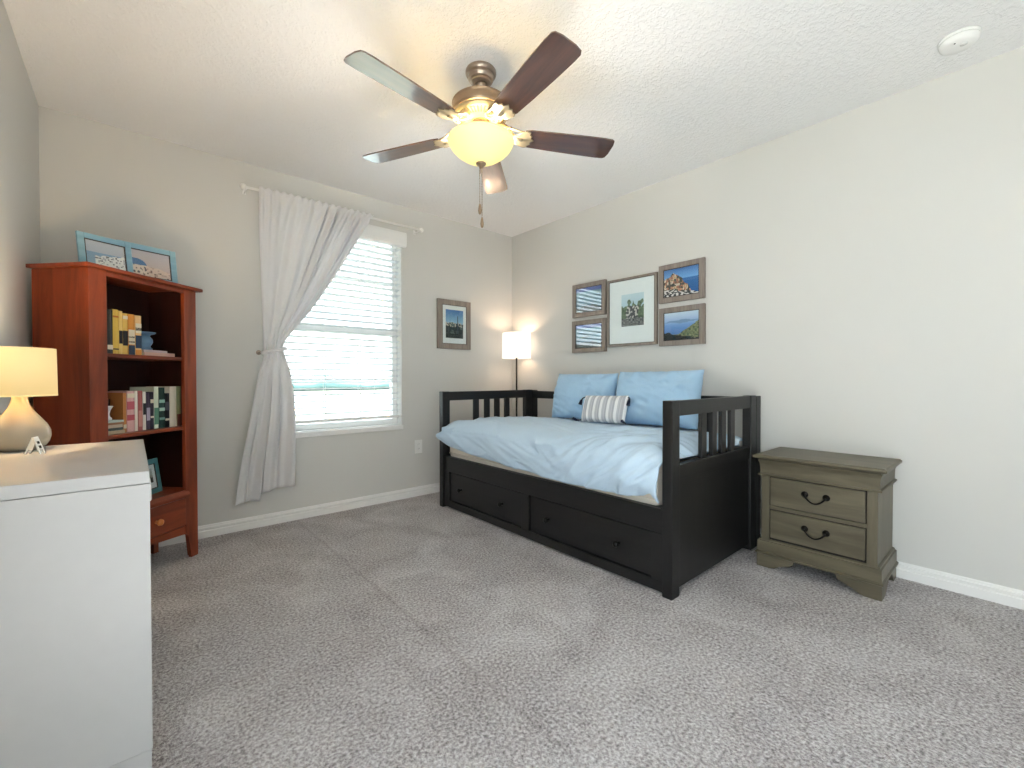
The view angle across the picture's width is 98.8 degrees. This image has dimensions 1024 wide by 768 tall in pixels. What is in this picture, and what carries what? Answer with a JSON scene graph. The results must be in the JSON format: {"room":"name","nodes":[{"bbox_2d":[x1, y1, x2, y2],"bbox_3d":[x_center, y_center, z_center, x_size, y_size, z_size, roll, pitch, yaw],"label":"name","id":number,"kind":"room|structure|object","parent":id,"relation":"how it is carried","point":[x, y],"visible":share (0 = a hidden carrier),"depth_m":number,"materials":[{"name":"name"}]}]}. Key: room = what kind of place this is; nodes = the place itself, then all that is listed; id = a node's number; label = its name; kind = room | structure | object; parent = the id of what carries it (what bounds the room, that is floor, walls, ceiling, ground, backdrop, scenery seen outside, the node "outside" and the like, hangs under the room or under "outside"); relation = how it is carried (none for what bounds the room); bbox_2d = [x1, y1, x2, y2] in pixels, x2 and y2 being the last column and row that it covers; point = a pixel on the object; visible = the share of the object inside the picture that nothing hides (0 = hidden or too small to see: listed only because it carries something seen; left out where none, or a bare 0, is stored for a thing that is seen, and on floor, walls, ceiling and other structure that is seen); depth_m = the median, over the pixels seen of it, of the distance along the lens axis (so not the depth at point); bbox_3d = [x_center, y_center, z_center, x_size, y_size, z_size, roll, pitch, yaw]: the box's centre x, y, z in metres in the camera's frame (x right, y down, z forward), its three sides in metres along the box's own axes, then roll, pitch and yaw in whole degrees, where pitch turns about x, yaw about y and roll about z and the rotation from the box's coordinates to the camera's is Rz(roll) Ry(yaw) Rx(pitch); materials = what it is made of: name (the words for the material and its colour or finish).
{"room":"bedroom","nodes":[
{"label":"bedroom","id":0,"kind":"room"},
{"bbox_2d":[0,0,40,414],"bbox_3d":[-0.888,-0.218,0.388,0.120,2.440,5.240,-1,1,-41],"label":"wall","id":1,"kind":"structure","parent":0,"point":[19,117],"depth_m":1.83,"materials":[{"name":"beige paint"}]},
{"bbox_2d":[38,106,511,525],"bbox_3d":[-1.286,-0.255,3.445,3.284,2.440,0.140,-1,1,-41],"label":"wall","id":2,"kind":"structure","parent":0,"point":[96,178],"depth_m":2.92,"materials":[{"name":"beige paint"}]},
{"bbox_2d":[159,483,439,546],"bbox_3d":[-1.233,0.926,3.401,3.284,0.078,0.016,-1,1,-41],"label":"baseboard","id":3,"kind":"structure","parent":2,"relation":"attached to","point":[210,530],"depth_m":3.15,"materials":[{"name":"white paint"}]},
{"bbox_2d":[240,183,423,234],"bbox_3d":[-1.270,-1.283,3.285,1.330,0.039,0.104,-1,1,-41],"label":"curtain rod","id":4,"kind":"object","parent":2,"relation":"attached to","point":[243,186],"visible":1,"depth_m":3.45,"materials":[{"name":"white plastic"}]},
{"bbox_2d":[235,186,373,504],"bbox_3d":[-1.429,-0.270,3.106,0.939,2.069,0.106,-1,1,-44],"label":"window curtain","id":5,"kind":"object","parent":4,"relation":"hanging from","point":[304,243],"visible":1,"depth_m":2.99,"materials":[{"name":"white fabric"}]},
{"bbox_2d":[292,246,402,437],"bbox_3d":[-1.338,-0.423,3.381,1.009,1.612,0.155,-1,1,-41],"label":"window","id":6,"kind":"structure","parent":2,"relation":"in","point":[323,425],"depth_m":3.52,"materials":[{"name":"white paint"}]},
{"bbox_2d":[284,224,406,423],"bbox_3d":[-1.303,-0.486,3.353,1.054,1.540,0.096,-1,1,-41],"label":"window blind","id":7,"kind":"object","parent":6,"relation":"attached to","point":[375,234],"visible":0.48,"depth_m":3.47,"materials":[{"name":"white plastic"}]},
{"bbox_2d":[415,440,421,453],"bbox_3d":[-0.803,0.537,3.772,0.072,0.115,0.010,-1,1,-41],"label":"wall outlet","id":8,"kind":"object","parent":2,"relation":"attached to","point":[418,443],"visible":1,"depth_m":3.77,"materials":[{"name":"white plastic"}]},
{"bbox_2d":[437,298,470,349],"bbox_3d":[-0.526,-0.538,3.989,0.353,0.441,0.026,-1,1,-41],"label":"picture frame","id":9,"kind":"object","parent":2,"relation":"attached to","point":[453,316],"visible":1,"depth_m":3.98,"materials":[{"name":"grey wood"}]},
{"bbox_2d":[446,309,462,338],"bbox_3d":[-0.521,-0.543,3.983,0.188,0.255,0.001,-1,1,-41],"label":"print","id":10,"kind":"object","parent":9,"relation":"attached to","point":[454,318],"depth_m":3.98},
{"bbox_2d":[3,0,1023,236],"bbox_3d":[0.396,-1.483,1.487,3.524,0.060,5.240,-1,1,-41],"label":"ceiling","id":11,"kind":"structure","parent":0,"point":[678,87],"depth_m":2.06,"materials":[{"name":"white paint"}]},
{"bbox_2d":[344,31,614,227],"bbox_3d":[-0.150,-1.095,2.018,1.255,0.729,1.259,-1,1,-41],"label":"ceiling fan","id":12,"kind":"object","parent":11,"relation":"hanging from","point":[482,139],"visible":1,"depth_m":1.94,"materials":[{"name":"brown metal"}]},
{"bbox_2d":[937,25,981,55],"bbox_3d":[1.886,-1.439,1.853,0.132,0.042,0.132,-1,1,-41],"label":"smoke detector","id":13,"kind":"object","parent":11,"relation":"attached to","point":[960,40],"visible":1,"depth_m":1.83,"materials":[{"name":"white plastic"}]},
{"bbox_2d":[151,492,1023,767],"bbox_3d":[0.341,1.016,1.587,3.524,0.060,5.420,-1,1,-41],"label":"floor","id":14,"kind":"structure","parent":0,"point":[413,632],"depth_m":1.57,"materials":[{"name":"grey carpet"}]},
{"bbox_2d":[0,439,152,767],"bbox_3d":[-1.273,0.602,1.255,0.383,0.780,0.755,-1,1,-41],"label":"dresser","id":15,"kind":"object","parent":14,"relation":"on","point":[76,631],"visible":1,"depth_m":1.01,"materials":[{"name":"white paint"}]},
{"bbox_2d":[0,346,57,451],"bbox_3d":[-1.564,0.048,1.394,0.172,0.325,0.172,-1,1,-41],"label":"table lamp","id":16,"kind":"object","parent":15,"relation":"on","point":[25,372],"visible":0.97,"depth_m":1.36,"materials":[{"name":"grey ceramic"}]},
{"bbox_2d":[24,436,45,454],"bbox_3d":[-1.435,0.185,1.321,0.041,0.052,0.022,0,1,-13],"label":"folding stand","id":17,"kind":"object","parent":15,"relation":"on","point":[35,441],"visible":1,"depth_m":1.32,"materials":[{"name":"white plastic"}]},
{"bbox_2d":[26,261,202,556],"bbox_3d":[-1.965,0.220,2.251,0.334,1.521,0.615,0,1,7],"label":"bookcase","id":18,"kind":"object","parent":14,"relation":"on","point":[71,301],"visible":0.64,"depth_m":2.26,"materials":[{"name":"brown wood"}]},
{"bbox_2d":[75,230,133,272],"bbox_3d":[-2.006,-0.631,2.160,0.073,0.181,0.215,0,1,22],"label":"photo frame","id":19,"kind":"object","parent":18,"relation":"on","point":[113,253],"visible":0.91,"depth_m":2.15,"materials":[{"name":"blue paint"}]},
{"bbox_2d":[85,239,125,270],"bbox_3d":[-1.991,-0.631,2.154,0.001,0.122,0.155,-9,-3,22],"label":"print","id":20,"kind":"object","parent":19,"relation":"attached to","point":[100,253],"depth_m":2.15},
{"bbox_2d":[107,309,112,352],"bbox_3d":[-1.985,-0.251,2.103,0.137,0.214,0.026,0,1,7],"label":"book","id":21,"kind":"object","parent":18,"relation":"on","point":[109,311],"visible":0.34,"depth_m":2.09,"materials":[{"name":"black paper"}]},
{"bbox_2d":[112,309,118,353],"bbox_3d":[-1.981,-0.252,2.131,0.137,0.216,0.027,0,1,7],"label":"book","id":22,"kind":"object","parent":18,"relation":"on","point":[115,316],"visible":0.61,"depth_m":2.12,"materials":[{"name":"yellow paper"}]},
{"bbox_2d":[108,430,124,434],"bbox_3d":[-1.940,0.232,2.104,0.071,0.016,0.110,0,1,7],"label":"book","id":23,"kind":"object","parent":18,"relation":"on","point":[115,431],"visible":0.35,"depth_m":2.11,"materials":[{"name":"beige paper"}]},
{"bbox_2d":[108,427,122,430],"bbox_3d":[-1.944,0.217,2.104,0.071,0.013,0.101,0,1,7],"label":"book","id":24,"kind":"object","parent":23,"relation":"on","point":[118,428],"visible":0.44,"depth_m":2.11,"materials":[{"name":"grey paper"}]},
{"bbox_2d":[108,424,122,428],"bbox_3d":[-1.941,0.204,2.099,0.071,0.014,0.100,0,1,7],"label":"book","id":25,"kind":"object","parent":24,"relation":"on","point":[118,425],"visible":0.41,"depth_m":2.11,"materials":[{"name":"beige paper"}]},
{"bbox_2d":[108,422,123,424],"bbox_3d":[-1.944,0.191,2.106,0.071,0.011,0.106,0,1,7],"label":"book","id":26,"kind":"object","parent":25,"relation":"on","point":[115,423],"visible":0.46,"depth_m":2.12,"materials":[{"name":"brown paper"}]},
{"bbox_2d":[108,420,123,422],"bbox_3d":[-1.941,0.180,2.101,0.071,0.010,0.105,0,1,7],"label":"book","id":27,"kind":"object","parent":26,"relation":"on","point":[110,421],"visible":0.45,"depth_m":2.10,"materials":[{"name":"white paper"}]},
{"bbox_2d":[108,406,112,420],"bbox_3d":[-1.941,0.140,2.100,0.052,0.069,0.052,-1,1,-41],"label":"candle holder","id":28,"kind":"object","parent":27,"relation":"on","point":[109,407],"visible":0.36,"depth_m":2.10,"materials":[{"name":"white ceramic"}]},
{"bbox_2d":[108,393,126,431],"bbox_3d":[-1.984,0.141,2.179,0.147,0.196,0.016,0,1,7],"label":"book","id":29,"kind":"object","parent":18,"relation":"on","point":[117,400],"visible":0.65,"depth_m":2.17,"materials":[{"name":"orange paper"}]},
{"bbox_2d":[118,311,122,353],"bbox_3d":[-1.978,-0.250,2.155,0.137,0.212,0.017,0,1,7],"label":"book","id":30,"kind":"object","parent":18,"relation":"on","point":[119,312],"visible":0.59,"depth_m":2.14,"materials":[{"name":"yellow paper"}]},
{"bbox_2d":[108,391,134,431],"bbox_3d":[-1.981,0.138,2.209,0.147,0.202,0.038,0,1,7],"label":"book","id":31,"kind":"object","parent":18,"relation":"on","point":[130,403],"visible":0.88,"depth_m":2.19,"materials":[{"name":"pink paper"}]},
{"bbox_2d":[122,313,127,353],"bbox_3d":[-1.976,-0.247,2.176,0.137,0.204,0.025,0,1,7],"label":"book","id":32,"kind":"object","parent":18,"relation":"on","point":[124,315],"visible":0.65,"depth_m":2.17,"materials":[{"name":"paper"}]},
{"bbox_2d":[127,314,134,354],"bbox_3d":[-1.972,-0.247,2.208,0.137,0.204,0.032,0,1,7],"label":"book","id":33,"kind":"object","parent":18,"relation":"on","point":[131,328],"visible":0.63,"depth_m":2.20,"materials":[{"name":"orange paper"}]},
{"bbox_2d":[134,391,137,430],"bbox_3d":[-1.978,0.137,2.237,0.146,0.204,0.015,0,1,7],"label":"book","id":34,"kind":"object","parent":18,"relation":"on","point":[135,392],"visible":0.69,"depth_m":2.23,"materials":[{"name":"beige paper"}]},
{"bbox_2d":[134,315,141,354],"bbox_3d":[-1.967,-0.246,2.243,0.137,0.202,0.031,0,1,7],"label":"book","id":35,"kind":"object","parent":18,"relation":"on","point":[137,319],"visible":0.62,"depth_m":2.23,"materials":[{"name":"orange paper"}]},
{"bbox_2d":[137,391,142,430],"bbox_3d":[-1.974,0.136,2.258,0.147,0.204,0.023,0,1,7],"label":"book","id":36,"kind":"object","parent":18,"relation":"on","point":[140,411],"visible":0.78,"depth_m":2.25,"materials":[{"name":"paper"}]},
{"bbox_2d":[142,392,145,429],"bbox_3d":[-1.972,0.139,2.280,0.147,0.198,0.016,0,1,7],"label":"book","id":37,"kind":"object","parent":18,"relation":"on","point":[143,393],"visible":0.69,"depth_m":2.27,"materials":[{"name":"white paper"}]},
{"bbox_2d":[130,387,158,428],"bbox_3d":[-1.963,0.126,2.346,0.147,0.222,0.025,0,1,7],"label":"book","id":38,"kind":"object","parent":18,"relation":"on","point":[154,390],"visible":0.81,"depth_m":2.33,"materials":[{"name":"paper"}]},
{"bbox_2d":[116,239,177,282],"bbox_3d":[-1.972,-0.643,2.371,0.078,0.201,0.262,0,1,29],"label":"photo frame","id":39,"kind":"object","parent":18,"relation":"on","point":[153,262],"visible":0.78,"depth_m":2.39,"materials":[{"name":"blue paint"}]},
{"bbox_2d":[131,249,170,279],"bbox_3d":[-1.956,-0.643,2.362,0.001,0.138,0.198,-10,-4,29],"label":"print","id":40,"kind":"object","parent":39,"relation":"attached to","point":[149,264],"depth_m":2.37},
{"bbox_2d":[146,393,149,429],"bbox_3d":[-1.969,0.143,2.300,0.147,0.190,0.019,0,1,7],"label":"book","id":41,"kind":"object","parent":18,"relation":"on","point":[147,394],"visible":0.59,"depth_m":2.29,"materials":[{"name":"paper"}]},
{"bbox_2d":[146,392,153,428],"bbox_3d":[-1.966,0.140,2.321,0.147,0.196,0.019,0,1,7],"label":"book","id":42,"kind":"object","parent":18,"relation":"on","point":[151,393],"visible":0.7,"depth_m":2.31,"materials":[{"name":"black paper"}]},
{"bbox_2d":[147,458,162,493],"bbox_3d":[-1.954,0.498,2.337,0.073,0.184,0.165,0,1,-7],"label":"photo frame","id":43,"kind":"object","parent":18,"relation":"on","point":[156,485],"visible":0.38,"depth_m":2.39,"materials":[{"name":"teal paint"}]},
{"bbox_2d":[149,469,153,482],"bbox_3d":[-1.937,0.493,2.339,0.001,0.075,0.064,-8,2,-7],"label":"print","id":44,"kind":"object","parent":43,"relation":"attached to","point":[151,476],"depth_m":2.36},
{"bbox_2d":[142,352,174,356],"bbox_3d":[-1.959,-0.157,2.360,0.151,0.020,0.176,0,1,7],"label":"book","id":45,"kind":"object","parent":18,"relation":"on","point":[143,353],"visible":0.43,"depth_m":2.34,"materials":[{"name":"paper"}]},
{"bbox_2d":[141,349,166,352],"bbox_3d":[-1.957,-0.173,2.340,0.131,0.012,0.138,0,1,6],"label":"book","id":46,"kind":"object","parent":45,"relation":"on","point":[143,350],"visible":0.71,"depth_m":2.33,"materials":[{"name":"paper"}]},
{"bbox_2d":[141,331,155,349],"bbox_3d":[-1.953,-0.227,2.331,0.100,0.096,0.100,-1,1,-41],"label":"pot","id":47,"kind":"object","parent":46,"relation":"on","point":[147,341],"visible":0.6,"depth_m":2.31,"materials":[{"name":"blue ceramic"}]},
{"bbox_2d":[158,387,164,427],"bbox_3d":[-1.960,0.128,2.378,0.147,0.218,0.033,0,1,7],"label":"book","id":48,"kind":"object","parent":18,"relation":"on","point":[161,397],"visible":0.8,"depth_m":2.37,"materials":[{"name":"green paper"}]},
{"bbox_2d":[153,386,176,426],"bbox_3d":[-1.952,0.125,2.445,0.146,0.222,0.041,0,1,7],"label":"book","id":49,"kind":"object","parent":18,"relation":"on","point":[171,390],"visible":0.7,"depth_m":2.43,"materials":[{"name":"beige paper"}]},
{"bbox_2d":[164,393,169,426],"bbox_3d":[-1.956,0.143,2.410,0.147,0.186,0.025,0,1,7],"label":"book","id":50,"kind":"object","parent":18,"relation":"on","point":[167,406],"visible":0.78,"depth_m":2.40,"materials":[{"name":"black paper"}]},
{"bbox_2d":[176,386,180,425],"bbox_3d":[-1.947,0.124,2.481,0.147,0.222,0.025,0,1,7],"label":"book","id":51,"kind":"object","parent":18,"relation":"on","point":[178,388],"visible":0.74,"depth_m":2.47,"materials":[{"name":"paper"}]},
{"bbox_2d":[502,331,530,416],"bbox_3d":[0.044,0.234,4.195,0.276,1.440,0.276,-1,1,-41],"label":"floor lamp","id":52,"kind":"object","parent":14,"relation":"on","point":[516,345],"visible":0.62,"depth_m":4.07,"materials":[{"name":"white fabric"}]},
{"bbox_2d":[439,389,760,600],"bbox_3d":[0.461,0.515,3.059,1.044,0.904,1.977,-1,1,-41],"label":"daybed","id":53,"kind":"object","parent":14,"relation":"on","point":[709,511],"visible":0.88,"depth_m":2.36,"materials":[{"name":"black wood"}]},
{"bbox_2d":[449,447,735,505],"bbox_3d":[0.438,0.475,3.066,0.916,0.208,1.821,-1,1,-41],"label":"mattress","id":54,"kind":"object","parent":53,"relation":"on","point":[647,498],"visible":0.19,"depth_m":2.58,"materials":[{"name":"white fabric"}]},
{"bbox_2d":[436,416,741,503],"bbox_3d":[0.393,0.396,3.037,1.016,0.301,1.942,-1,1,-41],"label":"duvet","id":55,"kind":"object","parent":54,"relation":"on","point":[620,459],"visible":0.9,"depth_m":2.50,"materials":[{"name":"blue fabric"}]},
{"bbox_2d":[552,373,618,418],"bbox_3d":[0.560,0.099,3.454,0.244,0.364,0.604,-1,1,-37],"label":"pillow","id":56,"kind":"object","parent":55,"relation":"on","point":[570,389],"visible":0.76,"depth_m":3.39,"materials":[{"name":"blue fabric"}]},
{"bbox_2d":[572,396,629,423],"bbox_3d":[0.629,0.175,3.047,0.154,0.196,0.438,-1,1,-41],"label":"lumbar cushion","id":57,"kind":"object","parent":55,"relation":"on","point":[607,409],"visible":1,"depth_m":3.00,"materials":[{"name":"white fabric"}]},
{"bbox_2d":[616,369,704,429],"bbox_3d":[0.969,0.096,2.964,0.258,0.380,0.632,-1,1,-42],"label":"pillow","id":58,"kind":"object","parent":55,"relation":"on","point":[647,391],"visible":0.78,"depth_m":2.86,"materials":[{"name":"blue fabric"}]},
{"bbox_2d":[753,447,901,601],"bbox_3d":[1.624,0.676,2.283,0.390,0.599,0.557,-1,1,-41],"label":"nightstand","id":59,"kind":"object","parent":14,"relation":"on","point":[832,512],"visible":1,"depth_m":2.14,"materials":[{"name":"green wood"}]},
{"bbox_2d":[512,46,1023,590],"bbox_3d":[1.684,-0.249,2.618,0.120,2.440,5.240,-1,1,-41],"label":"wall","id":60,"kind":"structure","parent":0,"point":[865,264],"depth_m":2.30,"materials":[{"name":"beige paint"}]},
{"bbox_2d":[572,279,606,317],"bbox_3d":[0.647,-0.709,3.684,0.026,0.282,0.342,-1,1,-43],"label":"picture frame","id":61,"kind":"object","parent":60,"relation":"attached to","point":[590,298],"visible":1,"depth_m":3.67,"materials":[{"name":"grey wood"}]},
{"bbox_2d":[576,285,600,312],"bbox_3d":[0.642,-0.709,3.679,0.001,0.202,0.262,-1,1,-43],"label":"print","id":62,"kind":"object","parent":61,"relation":"attached to","point":[587,299],"depth_m":3.68},
{"bbox_2d":[572,318,606,352],"bbox_3d":[0.647,-0.403,3.689,0.026,0.273,0.347,-1,1,-43],"label":"picture frame","id":63,"kind":"object","parent":60,"relation":"attached to","point":[590,335],"visible":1,"depth_m":3.67,"materials":[{"name":"grey wood"}]},
{"bbox_2d":[576,323,600,347],"bbox_3d":[0.641,-0.402,3.685,0.001,0.193,0.267,-1,1,-43],"label":"print","id":64,"kind":"object","parent":63,"relation":"attached to","point":[587,336],"depth_m":3.68},
{"bbox_2d":[607,272,657,346],"bbox_3d":[0.918,-0.557,3.372,0.026,0.528,0.430,-1,1,-43],"label":"picture frame","id":65,"kind":"object","parent":60,"relation":"attached to","point":[632,302],"visible":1,"depth_m":3.35,"materials":[{"name":"white paper"}]},
{"bbox_2d":[621,292,643,326],"bbox_3d":[0.921,-0.568,3.359,0.001,0.246,0.194,-1,1,-43],"label":"print","id":66,"kind":"object","parent":65,"relation":"attached to","point":[632,305],"depth_m":3.36},
{"bbox_2d":[659,257,705,303],"bbox_3d":[1.185,-0.717,3.073,0.026,0.271,0.336,-1,1,-41],"label":"picture frame","id":67,"kind":"object","parent":60,"relation":"attached to","point":[685,280],"visible":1,"depth_m":3.06,"materials":[{"name":"grey wood"}]},
{"bbox_2d":[664,264,697,297],"bbox_3d":[1.180,-0.717,3.069,0.001,0.191,0.256,-1,1,-41],"label":"print","id":68,"kind":"object","parent":67,"relation":"attached to","point":[684,280],"depth_m":3.07},
{"bbox_2d":[659,303,705,346],"bbox_3d":[1.187,-0.408,3.075,0.026,0.272,0.335,-1,1,-41],"label":"picture frame","id":69,"kind":"object","parent":60,"relation":"attached to","point":[680,325],"visible":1,"depth_m":3.06,"materials":[{"name":"grey wood"}]},
{"bbox_2d":[664,310,698,340],"bbox_3d":[1.182,-0.408,3.071,0.001,0.192,0.255,-1,1,-41],"label":"print","id":70,"kind":"object","parent":69,"relation":"attached to","point":[678,325],"depth_m":3.07},
{"bbox_2d":[760,528,1023,609],"bbox_3d":[1.640,0.933,2.581,0.016,0.078,4.983,-1,1,-41],"label":"baseboard","id":71,"kind":"structure","parent":60,"relation":"attached to","point":[1007,596],"depth_m":2.04,"materials":[{"name":"white paint"}]},
{"label":"outside","id":72,"kind":"structure","parent":0,"visible":0},
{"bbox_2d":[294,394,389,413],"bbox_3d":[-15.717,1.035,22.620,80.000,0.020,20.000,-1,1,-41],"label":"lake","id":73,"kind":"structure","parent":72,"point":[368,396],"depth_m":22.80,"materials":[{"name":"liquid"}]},
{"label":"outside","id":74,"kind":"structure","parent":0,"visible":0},
{"bbox_2d":[294,389,389,423],"bbox_3d":[-6.547,1.215,12.043,80.000,0.100,100.000,-1,1,-41],"label":"lawn","id":75,"kind":"structure","parent":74,"point":[343,415],"depth_m":16.97,"materials":[{"name":"white"}]},
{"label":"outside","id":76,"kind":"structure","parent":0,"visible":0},
{"bbox_2d":[292,374,389,390],"bbox_3d":[-30.971,-0.082,40.239,80.104,2.440,1.626,-1,1,-41],"label":"shore","id":77,"kind":"structure","parent":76,"point":[295,385],"depth_m":49.17,"materials":[{"name":"white"}]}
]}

